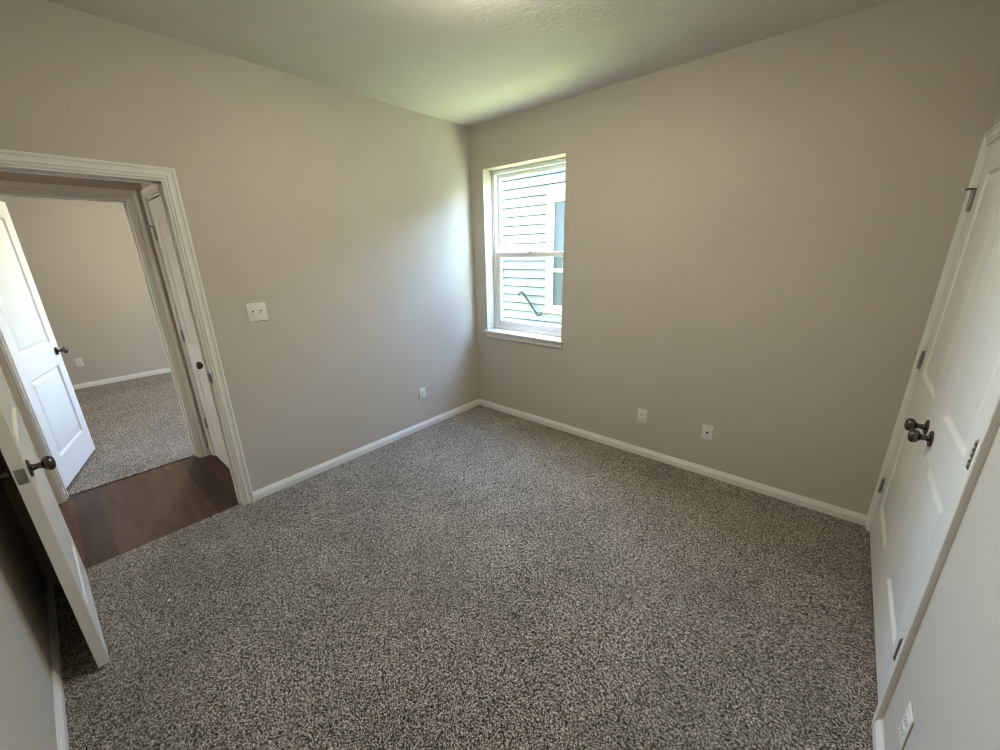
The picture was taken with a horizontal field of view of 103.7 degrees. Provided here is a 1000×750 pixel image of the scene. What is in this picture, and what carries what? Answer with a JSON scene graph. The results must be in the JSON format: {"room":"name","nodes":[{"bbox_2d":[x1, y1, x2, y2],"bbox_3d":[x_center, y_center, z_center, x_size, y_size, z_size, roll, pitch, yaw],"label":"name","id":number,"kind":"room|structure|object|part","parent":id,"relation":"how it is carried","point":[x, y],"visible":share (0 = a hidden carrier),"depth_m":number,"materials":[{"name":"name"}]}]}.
{"room":"empty bedroom","nodes":[
{"label":"empty bedroom","id":0,"kind":"room"},
{"bbox_2d":[0,481,56,749],"bbox_3d":[-1.191,0.151,0.603,3.248,2.769,0.115,13,23,39],"label":"wall","id":1,"kind":"structure","parent":0,"point":[27,712],"depth_m":1.39,"materials":[{"name":"paint"}]},
{"bbox_2d":[45,579,68,749],"bbox_3d":[-1.116,1.378,1.034,3.228,0.067,0.014,13,23,39],"label":"baseboard","id":2,"kind":"structure","parent":1,"relation":"attached to","point":[58,690],"depth_m":1.58,"materials":[{"name":"white paint"}]},
{"bbox_2d":[0,196,168,384],"bbox_3d":[-4.525,-0.479,2.820,4.585,3.169,7.900,13,23,39],"label":"wall","id":3,"kind":"structure","parent":0,"point":[81,256],"depth_m":5.14,"materials":[{"name":"paint"}]},
{"bbox_2d":[74,358,83,366],"bbox_3d":[-5.542,-0.168,5.176,0.009,0.115,0.071,13,23,39],"label":"wall outlet","id":4,"kind":"object","parent":3,"relation":"attached to","point":[78,361],"visible":1,"depth_m":5.17,"materials":[{"name":"white plastic"}]},
{"bbox_2d":[72,367,170,389],"bbox_3d":[-4.900,0.685,3.479,3.415,0.067,7.600,13,23,39],"label":"baseboard","id":5,"kind":"structure","parent":3,"relation":"attached to","point":[165,370],"depth_m":5.50,"materials":[{"name":"white paint"}]},
{"bbox_2d":[0,171,208,447],"bbox_3d":[-3.586,-0.235,1.984,0.115,2.769,7.600,13,23,39],"label":"wall","id":6,"kind":"structure","parent":0,"point":[6,176],"depth_m":2.71,"materials":[{"name":"paint"}]},
{"bbox_2d":[0,201,94,487],"bbox_3d":[-3.433,-0.213,2.875,0.170,2.017,0.782,-12,20,-30],"label":"door","id":7,"kind":"structure","parent":6,"relation":"in","point":[25,326],"depth_m":2.91,"materials":[{"name":"white paint"}]},
{"bbox_3d":[-3.539,-0.204,3.197,0.034,0.056,0.056,-12,21,-31],"label":"knob","id":8,"kind":"part","parent":7,"relation":"part of","materials":[{"name":"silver metal"}]},
{"bbox_2d":[0,180,215,503],"bbox_3d":[-2.604,-0.165,2.663,0.817,2.105,1.068,13,23,39],"label":"door frame","id":9,"kind":"structure","parent":6,"relation":"attached to","point":[129,198],"depth_m":2.82,"materials":[{"name":"white paint"}]},
{"bbox_2d":[146,196,228,467],"bbox_3d":[-2.281,-0.217,2.913,0.614,2.017,0.102,13,23,39],"label":"door","id":10,"kind":"structure","parent":6,"relation":"in","point":[161,233],"depth_m":2.94,"materials":[{"name":"white paint"}]},
{"bbox_3d":[-2.119,-0.067,2.769,0.056,0.056,0.034,13,23,39],"label":"knob","id":11,"kind":"part","parent":10,"relation":"part of","materials":[{"name":"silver metal"}]},
{"bbox_2d":[0,0,478,585],"bbox_3d":[-3.169,-0.115,1.578,1.070,2.769,7.700,13,23,39],"label":"wall","id":12,"kind":"structure","parent":0,"point":[347,214],"depth_m":2.67,"materials":[{"name":"paint"}]},
{"bbox_2d":[0,367,109,667],"bbox_3d":[-1.988,0.182,1.589,0.825,2.017,0.170,13,22,38],"label":"door","id":13,"kind":"structure","parent":12,"relation":"in","point":[24,466],"depth_m":1.54,"materials":[{"name":"white paint"}]},
{"bbox_3d":[-1.675,0.356,1.376,0.002,0.057,0.025,13,22,38],"label":"latch plate","id":14,"kind":"part","parent":13,"relation":"part of","materials":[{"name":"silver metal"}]},
{"bbox_3d":[-1.683,0.328,1.466,0.056,0.056,0.034,13,22,38],"label":"knob","id":15,"kind":"part","parent":13,"relation":"part of","materials":[{"name":"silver metal"}]},
{"bbox_2d":[0,149,254,504],"bbox_3d":[-2.094,-0.013,2.148,0.150,2.105,0.930,13,23,39],"label":"door frame","id":16,"kind":"structure","parent":12,"relation":"attached to","point":[165,178],"depth_m":2.22,"materials":[{"name":"white paint"}]},
{"bbox_2d":[245,302,267,321],"bbox_3d":[-1.578,-0.409,2.555,0.016,0.116,0.117,13,23,39],"label":"light switch","id":17,"kind":"object","parent":12,"relation":"attached to","point":[255,311],"visible":1,"depth_m":2.56,"materials":[{"name":"white plastic"}]},
{"bbox_2d":[253,399,478,500],"bbox_3d":[-0.974,0.574,3.575,0.014,0.067,2.299,13,23,39],"label":"baseboard","id":18,"kind":"structure","parent":12,"relation":"attached to","point":[270,489],"depth_m":3.29,"materials":[{"name":"white paint"}]},
{"bbox_2d":[419,387,425,399],"bbox_3d":[-0.738,0.177,3.752,0.009,0.115,0.071,13,23,39],"label":"wall outlet","id":19,"kind":"object","parent":12,"relation":"attached to","point":[422,392],"visible":1,"depth_m":3.75,"materials":[{"name":"white plastic"}]},
{"bbox_2d":[53,372,877,749],"bbox_3d":[-2.931,1.212,1.876,8.598,0.050,7.600,13,23,39],"label":"floor","id":20,"kind":"structure","parent":0,"point":[480,577],"depth_m":1.93,"materials":[{"name":"carpet"}]},
{"bbox_2d":[45,0,893,127],"bbox_3d":[-2.955,-1.512,1.057,8.798,0.200,7.900,13,23,39],"label":"ceiling","id":21,"kind":"structure","parent":0,"point":[467,63],"depth_m":2.08,"materials":[{"name":"paint"}]},
{"bbox_2d":[469,0,999,514],"bbox_3d":[1.040,-0.674,3.072,3.478,3.169,0.200,13,23,39],"label":"wall","id":22,"kind":"structure","parent":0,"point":[758,236],"depth_m":2.43,"materials":[{"name":"paint"}]},
{"bbox_2d":[484,157,565,348],"bbox_3d":[0.245,-1.083,3.626,0.941,1.558,0.231,13,23,39],"label":"window","id":23,"kind":"structure","parent":22,"relation":"attached to","point":[544,335],"depth_m":3.77,"materials":[{"name":"white plastic"}]},
{"bbox_3d":[0.258,-0.404,3.838,0.941,0.040,0.226,13,23,39],"label":"sill","id":24,"kind":"part","parent":23,"relation":"part of","materials":[{"name":"white paint"}]},
{"bbox_3d":[0.291,-0.804,3.763,0.813,0.713,0.028,13,23,39],"label":"sash","id":25,"kind":"part","parent":23,"relation":"part of","materials":[{"name":"white plastic"}]},
{"bbox_3d":[0.298,-1.466,3.579,0.817,0.735,0.026,13,23,39],"label":"sash","id":26,"kind":"part","parent":23,"relation":"part of","materials":[{"name":"white plastic"}]},
{"bbox_2d":[637,408,646,422],"bbox_3d":[1.144,0.330,3.170,0.071,0.115,0.009,13,23,39],"label":"wall outlet","id":27,"kind":"object","parent":22,"relation":"attached to","point":[641,417],"visible":1,"depth_m":3.17,"materials":[{"name":"white plastic"}]},
{"bbox_2d":[479,399,866,525],"bbox_3d":[0.997,0.592,3.387,3.248,0.067,0.014,13,23,39],"label":"baseboard","id":28,"kind":"structure","parent":22,"relation":"attached to","point":[858,518],"depth_m":2.96,"materials":[{"name":"white paint"}]},
{"bbox_2d":[701,424,713,440],"bbox_3d":[1.510,0.420,2.865,0.071,0.115,0.016,13,23,39],"label":"outlet","id":29,"kind":"object","parent":22,"relation":"attached to","point":[707,431],"visible":1,"depth_m":2.87,"materials":[{"name":"white plastic"}]},
{"bbox_2d":[883,106,999,749],"bbox_3d":[1.150,0.062,0.729,0.115,2.769,3.387,13,23,39],"label":"wall","id":30,"kind":"structure","parent":0,"point":[950,674],"depth_m":0.98,"materials":[{"name":"paint"}]},
{"bbox_2d":[872,718,884,749],"bbox_3d":[0.710,1.446,0.699,0.014,0.067,1.874,13,23,39],"label":"baseboard","id":31,"kind":"structure","parent":30,"relation":"attached to","point":[877,731],"depth_m":1.33,"materials":[{"name":"white paint"}]},
{"bbox_2d":[899,702,913,749],"bbox_3d":[1.185,1.023,1.149,0.009,0.115,0.071,13,23,39],"label":"wall outlet","id":32,"kind":"object","parent":30,"relation":"attached to","point":[906,725],"visible":1,"depth_m":1.14,"materials":[{"name":"white plastic"}]},
{"bbox_2d":[900,722,903,735],"bbox_3d":[1.184,1.041,1.156,0.004,0.027,0.034,13,23,39],"label":"receptacle","id":33,"kind":"object","parent":32,"relation":"attached to","point":[902,723],"depth_m":1.16,"materials":[{"name":"grey plastic"}]},
{"bbox_2d":[904,713,907,725],"bbox_3d":[1.183,1.004,1.144,0.004,0.027,0.034,13,23,39],"label":"receptacle","id":34,"kind":"object","parent":32,"relation":"attached to","point":[905,714],"depth_m":1.14,"materials":[{"name":"grey plastic"}]},
{"bbox_2d":[866,122,999,728],"bbox_3d":[1.798,0.094,1.538,0.134,2.097,1.401,13,23,39],"label":"door frame","id":35,"kind":"structure","parent":30,"relation":"attached to","point":[992,136],"depth_m":1.32,"materials":[{"name":"white paint"}]},
{"bbox_2d":[870,140,999,597],"bbox_3d":[1.964,0.028,1.823,0.102,2.017,0.655,13,23,39],"label":"door","id":36,"kind":"structure","parent":30,"relation":"in","point":[982,225],"depth_m":1.75,"materials":[{"name":"white paint"}]},
{"bbox_3d":[1.771,0.214,1.696,0.034,0.056,0.056,13,23,39],"label":"knob","id":37,"kind":"part","parent":36,"relation":"part of","materials":[{"name":"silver metal"}]},
{"bbox_2d":[873,227,999,702],"bbox_3d":[1.536,0.186,1.348,0.102,2.017,0.655,13,23,39],"label":"door","id":38,"kind":"structure","parent":30,"relation":"in","point":[972,386],"depth_m":1.39,"materials":[{"name":"white paint"}]},
{"bbox_3d":[1.683,0.247,1.598,0.034,0.056,0.056,13,23,39],"label":"knob","id":39,"kind":"part","parent":38,"relation":"part of","materials":[{"name":"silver metal"}]},
{"bbox_3d":[1.575,0.396,5.030,30.000,0.130,2.800,13,23,39],"label":"lawn","id":40,"kind":"structure","parent":0,"visible":0},
{"bbox_2d":[501,168,565,326],"bbox_3d":[4.735,-2.320,6.682,8.853,4.128,5.600,13,23,39],"label":"neighbor house","id":41,"kind":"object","parent":40,"relation":"on","point":[533,205],"visible":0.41,"depth_m":6.96,"materials":[{"name":"grey"}]},
{"bbox_2d":[518,291,541,316],"bbox_3d":[0.537,-1.315,7.239,0.547,0.449,0.081,13,23,39],"label":"cable","id":42,"kind":"object","parent":41,"relation":"attached to","point":[524,295],"visible":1,"depth_m":7.22,"materials":[{"name":"black plastic"}]},
{"bbox_3d":[1.379,-1.705,6.425,1.205,0.065,0.018,13,23,39],"label":"meeting rail","id":43,"kind":"part","parent":41,"relation":"part of","materials":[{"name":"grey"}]},
{"bbox_3d":[1.381,-1.939,6.360,1.209,1.694,0.012,13,23,39],"label":"pane","id":44,"kind":"part","parent":41,"relation":"part of","materials":[{"name":"blue glass"}]},
{"bbox_2d":[555,202,564,219],"bbox_3d":[1.361,-2.600,6.145,1.185,0.250,0.006,13,23,39],"label":"blind","id":45,"kind":"object","parent":41,"relation":"hanging from","point":[559,206],"depth_m":6.45,"materials":[{"name":"grey"}]}
]}

